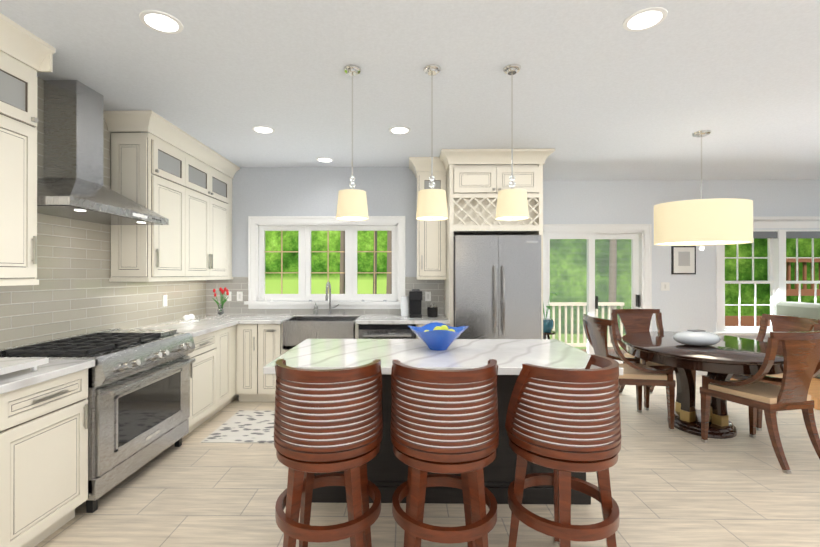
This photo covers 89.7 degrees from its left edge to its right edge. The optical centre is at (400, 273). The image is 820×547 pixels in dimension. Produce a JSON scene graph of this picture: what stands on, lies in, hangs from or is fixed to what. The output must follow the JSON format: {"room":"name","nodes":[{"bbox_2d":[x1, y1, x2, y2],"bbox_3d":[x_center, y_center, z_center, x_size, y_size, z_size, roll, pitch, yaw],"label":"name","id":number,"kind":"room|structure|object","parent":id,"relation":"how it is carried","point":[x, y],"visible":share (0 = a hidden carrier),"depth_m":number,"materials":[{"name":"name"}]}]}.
{"room":"dining room and kitchen","nodes":[
{"label":"dining room and kitchen","id":0,"kind":"room"},
{"bbox_2d":[0,77,205,348],"bbox_3d":[-2.518,0.044,1.310,0.120,2.740,7.870,0,0,1],"label":"wall","id":1,"kind":"structure","parent":0,"point":[75,291],"depth_m":3.12,"materials":[{"name":"tile"}]},
{"bbox_2d":[0,17,43,284],"bbox_3d":[-2.277,-0.643,2.133,0.339,1.359,0.554,0,0,1],"label":"upper cabinet","id":2,"kind":"object","parent":1,"relation":"attached to","point":[26,56],"depth_m":2.27,"materials":[{"name":"beige paint"}]},
{"bbox_2d":[37,80,168,224],"bbox_3d":[-2.181,-0.859,2.919,0.510,0.924,1.006,0,0,1],"label":"range hood","id":3,"kind":"object","parent":1,"relation":"attached to","point":[70,185],"visible":1,"depth_m":2.81,"materials":[{"name":"silver metal"}]},
{"bbox_2d":[107,114,190,277],"bbox_3d":[-2.256,-0.640,3.746,0.339,1.359,0.619,0,0,1],"label":"upper cabinet","id":4,"kind":"object","parent":1,"relation":"attached to","point":[188,195],"depth_m":3.49,"materials":[{"name":"beige paint"}]},
{"bbox_2d":[163,295,166,306],"bbox_3d":[-2.416,0.280,4.233,0.007,0.116,0.070,0,0,1],"label":"electrical outlet plate","id":5,"kind":"object","parent":1,"relation":"attached to","point":[164,296],"depth_m":4.22,"materials":[{"name":"white plastic"}]},
{"bbox_2d":[191,138,234,277],"bbox_3d":[-2.246,-0.638,4.528,0.339,1.359,1.186,0,0,1],"label":"upper cabinet","id":6,"kind":"object","parent":1,"relation":"attached to","point":[211,189],"depth_m":4.51,"materials":[{"name":"beige paint"}]},
{"bbox_2d":[215,167,424,276],"bbox_3d":[-0.423,0.052,5.168,3.970,2.740,0.140,0,0,1],"label":"wall","id":7,"kind":"structure","parent":0,"point":[290,191],"depth_m":5.09,"materials":[{"name":"grey paint"}]},
{"bbox_2d":[226,292,230,300],"bbox_3d":[-2.129,0.282,5.107,0.070,0.116,0.009,0,0,1],"label":"electrical outlet plate","id":8,"kind":"object","parent":7,"relation":"attached to","point":[229,296],"depth_m":5.10,"materials":[{"name":"white plastic"}]},
{"bbox_2d":[237,292,242,300],"bbox_3d":[-1.989,0.282,5.105,0.070,0.116,0.009,0,0,1],"label":"electrical outlet plate","id":9,"kind":"object","parent":7,"relation":"attached to","point":[239,294],"depth_m":5.10,"materials":[{"name":"white plastic"}]},
{"bbox_2d":[244,216,404,308],"bbox_3d":[-0.909,-0.137,5.142,2.020,1.147,0.185,0,0,1],"label":"kitchen window","id":10,"kind":"structure","parent":7,"relation":"in","point":[304,226],"depth_m":5.14,"materials":[{"name":"white wood"}]},
{"bbox_2d":[206,277,443,314],"bbox_3d":[-0.934,0.274,5.100,2.950,0.465,0.008,0,0,1],"label":"wall tile","id":11,"kind":"structure","parent":7,"relation":"attached to","point":[235,285],"depth_m":5.10,"materials":[{"name":"grey tile"}]},
{"bbox_2d":[425,292,430,300],"bbox_3d":[0.341,0.282,5.075,0.070,0.116,0.009,0,0,1],"label":"electrical outlet plate","id":12,"kind":"object","parent":7,"relation":"attached to","point":[427,294],"depth_m":5.07,"materials":[{"name":"white plastic"}]},
{"bbox_2d":[417,157,448,276],"bbox_3d":[0.367,-0.638,4.914,0.338,1.360,0.348,0,0,1],"label":"upper cabinet","id":13,"kind":"object","parent":7,"relation":"attached to","point":[432,236],"depth_m":4.74,"materials":[{"name":"beige paint"}]},
{"bbox_2d":[449,201,536,232],"bbox_3d":[1.040,-0.671,4.834,0.922,0.326,0.489,0,0,1],"label":"wine rack","id":14,"kind":"object","parent":7,"relation":"attached to","point":[464,216],"depth_m":4.47,"materials":[{"name":"beige paint"}]},
{"bbox_2d":[449,149,540,200],"bbox_3d":[1.039,-1.077,4.757,0.922,0.484,0.646,0,0,1],"label":"upper cabinet","id":15,"kind":"object","parent":7,"relation":"attached to","point":[471,193],"depth_m":4.43,"materials":[{"name":"beige paint"}]},
{"bbox_2d":[0,0,819,180],"bbox_3d":[2.056,-1.385,1.639,9.320,0.120,8.700,0,0,1],"label":"ceiling","id":16,"kind":"structure","parent":0,"point":[600,92],"depth_m":2.78,"materials":[{"name":"paint"}]},
{"bbox_2d":[139,10,182,33],"bbox_3d":[-1.257,-1.321,2.171,0.201,0.006,0.201,0,0,-44],"label":"recessed light","id":17,"kind":"object","parent":16,"relation":"in","point":[159,21],"depth_m":2.16,"materials":[{"name":"white"}]},
{"bbox_2d":[252,126,274,133],"bbox_3d":[-1.256,-1.318,3.781,0.202,0.006,0.201,0,0,-8],"label":"recessed light","id":18,"kind":"object","parent":16,"relation":"in","point":[260,129],"depth_m":3.77,"materials":[{"name":"white"}]},
{"bbox_2d":[316,157,333,161],"bbox_3d":[-0.873,-1.316,4.776,0.201,0.006,0.201,0,0,-44],"label":"recessed light","id":19,"kind":"object","parent":16,"relation":"in","point":[322,159],"depth_m":4.76,"materials":[{"name":"white"}]},
{"bbox_2d":[336,65,368,220],"bbox_3d":[-0.311,-0.836,2.668,0.210,0.974,0.210,0,0,1],"label":"pendant light","id":20,"kind":"object","parent":16,"relation":"hanging from","point":[352,204],"visible":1,"depth_m":2.60,"materials":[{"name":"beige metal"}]},
{"bbox_2d":[389,126,410,133],"bbox_3d":[-0.006,-1.318,3.795,0.201,0.006,0.202,0,0,-8],"label":"recessed light","id":21,"kind":"object","parent":16,"relation":"in","point":[397,129],"depth_m":3.79,"materials":[{"name":"white"}]},
{"bbox_2d":[416,64,447,220],"bbox_3d":[0.204,-0.836,2.661,0.210,0.974,0.210,0,0,1],"label":"pendant light","id":22,"kind":"object","parent":16,"relation":"hanging from","point":[431,204],"visible":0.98,"depth_m":2.60,"materials":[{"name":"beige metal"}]},
{"bbox_2d":[495,64,528,220],"bbox_3d":[0.719,-0.836,2.655,0.210,0.974,0.210,0,0,1],"label":"pendant light","id":23,"kind":"object","parent":16,"relation":"hanging from","point":[512,204],"visible":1,"depth_m":2.60,"materials":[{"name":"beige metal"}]},
{"bbox_2d":[623,7,667,31],"bbox_3d":[1.273,-1.321,2.148,0.201,0.006,0.201,0,0,-44],"label":"recessed light","id":24,"kind":"object","parent":16,"relation":"in","point":[639,20],"depth_m":2.14,"materials":[{"name":"white"}]},
{"bbox_2d":[654,130,752,250],"bbox_3d":[2.825,-0.767,3.868,0.820,1.106,0.590,0,0,1],"label":"drum pendant light","id":25,"kind":"object","parent":16,"relation":"hanging from","point":[715,221],"visible":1,"depth_m":3.63,"materials":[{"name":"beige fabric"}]},
{"bbox_2d":[34,375,819,546],"bbox_3d":[2.056,1.475,1.633,9.320,0.120,8.700,0,0,1],"label":"floor","id":26,"kind":"structure","parent":0,"point":[677,488],"depth_m":2.58,"materials":[{"name":"tile"}]},
{"bbox_2d":[0,390,15,546],"bbox_3d":[-2.133,0.977,1.628,0.638,0.876,0.580,0,0,1],"label":"base cabinet","id":27,"kind":"object","parent":26,"relation":"on","point":[7,400],"depth_m":1.90,"materials":[{"name":"beige paint"}]},
{"bbox_2d":[16,369,87,546],"bbox_3d":[-2.127,0.978,2.101,0.638,0.876,0.606,0,0,1],"label":"base cabinet","id":28,"kind":"object","parent":26,"relation":"on","point":[43,460],"depth_m":2.14,"materials":[{"name":"beige paint"}]},
{"bbox_2d":[0,360,94,393],"bbox_3d":[-2.117,0.520,1.662,0.668,0.040,1.486,0,0,1],"label":"countertop","id":29,"kind":"structure","parent":28,"relation":"on","point":[53,369],"depth_m":2.10,"materials":[{"name":"stone"}]},
{"bbox_2d":[0,357,48,374],"bbox_3d":[-2.009,0.412,2.007,0.320,0.175,0.320,0,0,1],"label":"tray","id":30,"kind":"object","parent":29,"relation":"on","point":[10,364],"visible":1,"depth_m":2.06,"materials":[{"name":"stone"}]},
{"bbox_2d":[0,328,195,512],"bbox_3d":[-2.038,0.936,2.927,0.738,0.963,1.032,0,0,1],"label":"range","id":31,"kind":"object","parent":26,"relation":"on","point":[138,398],"visible":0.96,"depth_m":2.71,"materials":[{"name":"silver metal"}]},
{"bbox_2d":[182,326,231,437],"bbox_3d":[-2.104,0.982,3.895,0.638,0.876,0.887,0,0,1],"label":"base cabinet","id":32,"kind":"object","parent":26,"relation":"on","point":[211,372],"depth_m":3.88,"materials":[{"name":"beige paint"}]},
{"bbox_2d":[232,325,238,400],"bbox_3d":[-2.094,0.983,4.696,0.638,0.876,0.838,0,0,1],"label":"base cabinet","id":33,"kind":"object","parent":26,"relation":"on","point":[234,395],"depth_m":4.47,"materials":[{"name":"beige paint"}]},
{"bbox_2d":[136,319,239,336],"bbox_3d":[-2.082,0.525,4.225,0.672,0.040,1.546,0,0,1],"label":"countertop","id":34,"kind":"structure","parent":33,"relation":"on","point":[203,326],"depth_m":4.00,"materials":[{"name":"stone"}]},
{"bbox_2d":[179,314,198,322],"bbox_3d":[-2.200,0.465,4.290,0.100,0.079,0.200,0,0,1],"label":"tray","id":35,"kind":"object","parent":34,"relation":"on","point":[189,318],"visible":1,"depth_m":4.23,"materials":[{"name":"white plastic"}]},
{"bbox_2d":[195,314,449,323],"bbox_3d":[-0.939,0.526,4.773,2.945,0.040,0.658,0,0,1],"label":"countertop","id":36,"kind":"structure","parent":33,"relation":"on","point":[244,318],"depth_m":4.63,"materials":[{"name":"stone"}]},
{"bbox_2d":[213,287,228,316],"bbox_3d":[-2.126,0.334,4.870,0.213,0.342,0.138,0,0,1],"label":"tulip vase","id":37,"kind":"object","parent":36,"relation":"on","point":[220,311],"visible":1,"depth_m":4.85,"materials":[{"name":"clear glass"}]},
{"bbox_2d":[313,300,318,314],"bbox_3d":[-1.026,0.413,5.001,0.064,0.184,0.072,0,0,1],"label":"soap bottle","id":38,"kind":"object","parent":36,"relation":"on","point":[315,312],"visible":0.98,"depth_m":4.99,"materials":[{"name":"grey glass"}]},
{"bbox_2d":[283,316,358,348],"bbox_3d":[-0.882,0.665,4.704,0.763,0.302,0.553,0,0,1],"label":"sink","id":39,"kind":"object","parent":36,"relation":"in","point":[297,330],"visible":0.62,"depth_m":4.43,"materials":[{"name":"silver metal"}]},
{"bbox_2d":[325,282,344,314],"bbox_3d":[-0.774,0.301,4.908,0.210,0.410,0.251,0,0,1],"label":"faucet","id":40,"kind":"object","parent":36,"relation":"on","point":[326,299],"visible":1,"depth_m":5.00,"materials":[{"name":"silver metal"}]},
{"bbox_2d":[401,289,421,317],"bbox_3d":[0.129,0.343,4.825,0.247,0.324,0.230,0,0,1],"label":"coffee maker","id":41,"kind":"object","parent":36,"relation":"on","point":[411,304],"visible":1,"depth_m":4.83,"materials":[{"name":"black plastic"}]},
{"bbox_2d":[427,303,437,316],"bbox_3d":[0.378,0.426,4.837,0.120,0.159,0.120,0,0,1],"label":"canister","id":42,"kind":"object","parent":36,"relation":"on","point":[432,311],"visible":1,"depth_m":4.79,"materials":[{"name":"black"}]},
{"bbox_2d":[201,410,274,442],"bbox_3d":[-0.910,1.415,3.841,1.510,0.008,0.800,0,0,1],"label":"rug","id":43,"kind":"object","parent":26,"relation":"on","point":[246,426],"visible":0.36,"depth_m":3.73,"materials":[{"name":"white fabric"}]},
{"bbox_2d":[236,324,263,401],"bbox_3d":[-1.637,0.984,4.796,0.307,0.876,0.628,0,0,1],"label":"base cabinet","id":44,"kind":"object","parent":26,"relation":"on","point":[259,347],"depth_m":4.48,"materials":[{"name":"beige paint"}]},
{"bbox_2d":[264,323,289,401],"bbox_3d":[-1.406,0.984,4.793,0.415,0.876,0.628,0,0,1],"label":"base cabinet","id":45,"kind":"object","parent":26,"relation":"on","point":[273,333],"depth_m":4.48,"materials":[{"name":"beige paint"}]},
{"bbox_2d":[274,359,382,546],"bbox_3d":[-0.335,0.910,1.944,0.503,1.012,0.503,0,0,1],"label":"stool","id":46,"kind":"object","parent":26,"relation":"on","point":[329,421],"visible":1,"depth_m":1.75,"materials":[{"name":"brown wood"}]},
{"bbox_2d":[416,324,448,338],"bbox_3d":[0.355,0.984,4.770,0.358,0.876,0.628,0,0,1],"label":"base cabinet","id":47,"kind":"object","parent":26,"relation":"on","point":[417,325],"depth_m":4.47,"materials":[{"name":"beige paint"}]},
{"bbox_2d":[359,324,415,338],"bbox_3d":[-0.139,0.928,4.704,0.620,0.755,0.616,0,0,1],"label":"dishwasher","id":48,"kind":"object","parent":47,"relation":"in","point":[385,331],"visible":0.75,"depth_m":4.45,"materials":[{"name":"silver metal"}]},
{"bbox_2d":[391,359,498,546],"bbox_3d":[0.205,0.910,1.937,0.503,1.012,0.503,0,0,-1],"label":"stool","id":49,"kind":"object","parent":26,"relation":"on","point":[444,423],"visible":1,"depth_m":1.74,"materials":[{"name":"brown wood"}]},
{"bbox_2d":[312,375,590,504],"bbox_3d":[0.262,0.980,2.847,1.820,0.875,0.620,0,0,1],"label":"kitchen island","id":50,"kind":"object","parent":26,"relation":"on","point":[387,472],"visible":0.1,"depth_m":2.55,"materials":[{"name":"black wood"}]},
{"bbox_2d":[263,339,622,374],"bbox_3d":[0.230,0.522,2.683,1.920,0.040,0.970,0,0,1],"label":"island countertop","id":51,"kind":"structure","parent":50,"relation":"on","point":[511,356],"depth_m":2.55,"materials":[{"name":"stone"}]},
{"bbox_2d":[408,322,468,350],"bbox_3d":[0.250,0.421,2.738,0.409,0.160,0.409,0,0,1],"label":"bowl","id":52,"kind":"object","parent":51,"relation":"on","point":[436,336],"visible":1,"depth_m":2.66,"materials":[{"name":"blue glass"}]},
{"bbox_2d":[454,235,540,338],"bbox_3d":[1.038,0.498,4.664,0.905,1.805,0.767,0,0,1],"label":"fridge","id":53,"kind":"object","parent":26,"relation":"on","point":[497,286],"visible":0.62,"depth_m":4.35,"materials":[{"name":"grey metal"}]},
{"bbox_2d":[543,292,560,338],"bbox_3d":[1.917,0.837,5.407,0.349,1.177,0.413,0,0,1],"label":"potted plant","id":54,"kind":"object","parent":26,"relation":"on","point":[548,325],"visible":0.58,"depth_m":5.31,"materials":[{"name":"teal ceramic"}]},
{"bbox_2d":[505,354,620,546],"bbox_3d":[0.760,0.910,1.950,0.503,1.012,0.503,0,0,-28],"label":"stool","id":55,"kind":"object","parent":26,"relation":"on","point":[563,424],"visible":1,"depth_m":1.75,"materials":[{"name":"brown wood"}]},
{"bbox_2d":[583,314,675,431],"bbox_3d":[2.152,0.921,3.973,0.628,1.003,0.601,0,0,1],"label":"dining chair","id":56,"kind":"object","parent":26,"relation":"on","point":[638,374],"visible":0.69,"depth_m":3.75,"materials":[{"name":"brown wood"}]},
{"bbox_2d":[611,309,695,409],"bbox_3d":[2.799,0.922,4.608,0.601,1.003,0.628,0,0,-4],"label":"dining chair","id":57,"kind":"object","parent":26,"relation":"on","point":[635,320],"visible":0.5,"depth_m":4.84,"materials":[{"name":"brown wood"}]},
{"bbox_2d":[622,331,783,438],"bbox_3d":[2.805,1.035,3.854,1.300,0.768,1.680,0,0,26],"label":"dining table","id":58,"kind":"object","parent":26,"relation":"on","point":[725,358],"visible":0.75,"depth_m":3.63,"materials":[{"name":"brown wood"}]},
{"bbox_2d":[673,329,720,345],"bbox_3d":[2.683,0.582,3.736,0.400,0.137,0.300,0,0,-11],"label":"centerpiece","id":59,"kind":"object","parent":58,"relation":"on","point":[698,337],"visible":1,"depth_m":3.63,"materials":[{"name":"grey ceramic"}]},
{"bbox_2d":[700,331,819,473],"bbox_3d":[2.872,0.919,3.241,0.601,1.003,0.628,0,0,-12],"label":"dining chair","id":60,"kind":"object","parent":26,"relation":"on","point":[801,368],"visible":1,"depth_m":3.04,"materials":[{"name":"brown wood"}]},
{"bbox_2d":[731,314,819,430],"bbox_3d":[3.531,0.921,3.997,0.628,1.003,0.601,0,0,-1],"label":"dining chair","id":61,"kind":"object","parent":26,"relation":"on","point":[781,323],"visible":0.17,"depth_m":3.98,"materials":[{"name":"brown wood"}]},
{"bbox_2d":[543,180,819,341],"bbox_3d":[4.156,0.053,5.879,5.170,2.740,0.140,0,0,1],"label":"wall","id":62,"kind":"structure","parent":0,"point":[686,302],"depth_m":5.81,"materials":[{"name":"grey paint"}]},
{"bbox_2d":[550,241,631,355],"bbox_3d":[2.727,0.368,5.904,1.194,1.714,0.045,0,0,1],"label":"door blinds","id":63,"kind":"object","parent":62,"relation":"attached to","point":[587,286],"visible":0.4,"depth_m":5.89,"materials":[{"name":"white"}]},
{"bbox_2d":[543,224,651,363],"bbox_3d":[2.726,0.362,5.878,1.614,2.122,0.158,0,0,1],"label":"door frame","id":64,"kind":"structure","parent":62,"relation":"in","point":[639,236],"depth_m":5.86,"materials":[{"name":"white wood"}]},
{"bbox_2d":[661,282,669,290],"bbox_3d":[3.731,0.183,5.809,0.120,0.116,0.009,0,0,1],"label":"light switch","id":65,"kind":"object","parent":62,"relation":"attached to","point":[665,286],"depth_m":5.81,"materials":[{"name":"white plastic"}]},
{"bbox_2d":[671,246,695,273],"bbox_3d":[3.985,-0.187,5.800,0.330,0.400,0.022,0,0,1],"label":"picture frame","id":66,"kind":"object","parent":62,"relation":"attached to","point":[683,259],"visible":0.98,"depth_m":5.79,"materials":[{"name":"black"}]},
{"bbox_2d":[673,370,707,374],"bbox_3d":[4.185,1.358,5.798,1.310,0.130,0.014,0,0,1],"label":"baseboard","id":67,"kind":"structure","parent":62,"relation":"attached to","point":[701,373],"depth_m":5.79,"materials":[{"name":"white"}]},
{"bbox_2d":[714,216,819,335],"bbox_3d":[5.361,0.056,5.823,1.940,1.695,0.200,0,0,1],"label":"dining room window","id":68,"kind":"structure","parent":62,"relation":"in","point":[777,281],"depth_m":5.80,"materials":[{"name":"white wood"}]},
{"bbox_2d":[730,377,819,409],"bbox_3d":[5.463,1.358,3.338,2.248,0.120,4.898,0,0,1],"label":"step","id":69,"kind":"structure","parent":0,"point":[814,390],"depth_m":4.54,"materials":[{"name":"orange wood"}]},
{"bbox_2d":[776,302,819,378],"bbox_3d":[5.629,0.821,4.928,1.000,0.959,1.480,0,0,1],"label":"sofa","id":70,"kind":"object","parent":69,"relation":"on","point":[803,309],"visible":0.15,"depth_m":5.30,"materials":[{"name":"fabric"}]},
{"label":"outside","id":71,"kind":"structure","parent":0,"visible":0},
{"bbox_2d":[265,231,819,333],"bbox_3d":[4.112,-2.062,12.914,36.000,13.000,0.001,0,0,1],"label":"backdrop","id":72,"kind":"structure","parent":71,"point":[365,240],"depth_m":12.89,"materials":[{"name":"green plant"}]},
{"bbox_2d":[550,334,625,348],"bbox_3d":[4.067,1.906,9.456,36.000,0.050,6.900,0,0,1],"label":"lawn","id":73,"kind":"structure","parent":71,"point":[574,338],"depth_m":11.96,"materials":[{"name":"green plant"}]},
{"bbox_2d":[340,231,344,293],"bbox_3d":[-1.248,-1.850,8.983,0.197,7.441,0.120,0,0,1],"label":"trunk","id":74,"kind":"object","parent":73,"relation":"on","point":[342,234],"depth_m":8.93,"materials":[{"name":"brown plant"}]},
{"bbox_2d":[373,231,376,293],"bbox_3d":[-0.627,-1.847,10.475,0.181,7.441,0.100,0,0,1],"label":"trunk","id":75,"kind":"object","parent":73,"relation":"on","point":[375,231],"depth_m":10.44,"materials":[{"name":"brown plant"}]},
{"bbox_2d":[386,231,391,293],"bbox_3d":[-0.193,-1.852,8.177,0.225,7.442,0.147,0,0,-11],"label":"trunk","id":76,"kind":"object","parent":73,"relation":"on","point":[389,264],"depth_m":8.11,"materials":[{"name":"brown plant"}]},
{"bbox_2d":[608,239,616,347],"bbox_3d":[5.107,-1.848,9.909,0.249,7.442,0.174,0,0,-14],"label":"trunk","id":77,"kind":"object","parent":73,"relation":"on","point":[611,240],"depth_m":9.83,"materials":[{"name":"brown plant"}]},
{"bbox_2d":[725,258,819,325],"bbox_3d":[9.035,0.750,9.245,5.540,2.240,1.600,0,0,1],"label":"deck","id":78,"kind":"object","parent":73,"relation":"on","point":[745,320],"visible":0.25,"depth_m":9.84,"materials":[{"name":"brown wood"}]},
{"bbox_2d":[550,302,626,356],"bbox_3d":[2.786,1.066,7.054,3.100,1.000,2.140,0,0,1],"label":"deck","id":79,"kind":"object","parent":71,"point":[596,314],"depth_m":8.04,"materials":[{"name":"white wood"}]}
]}

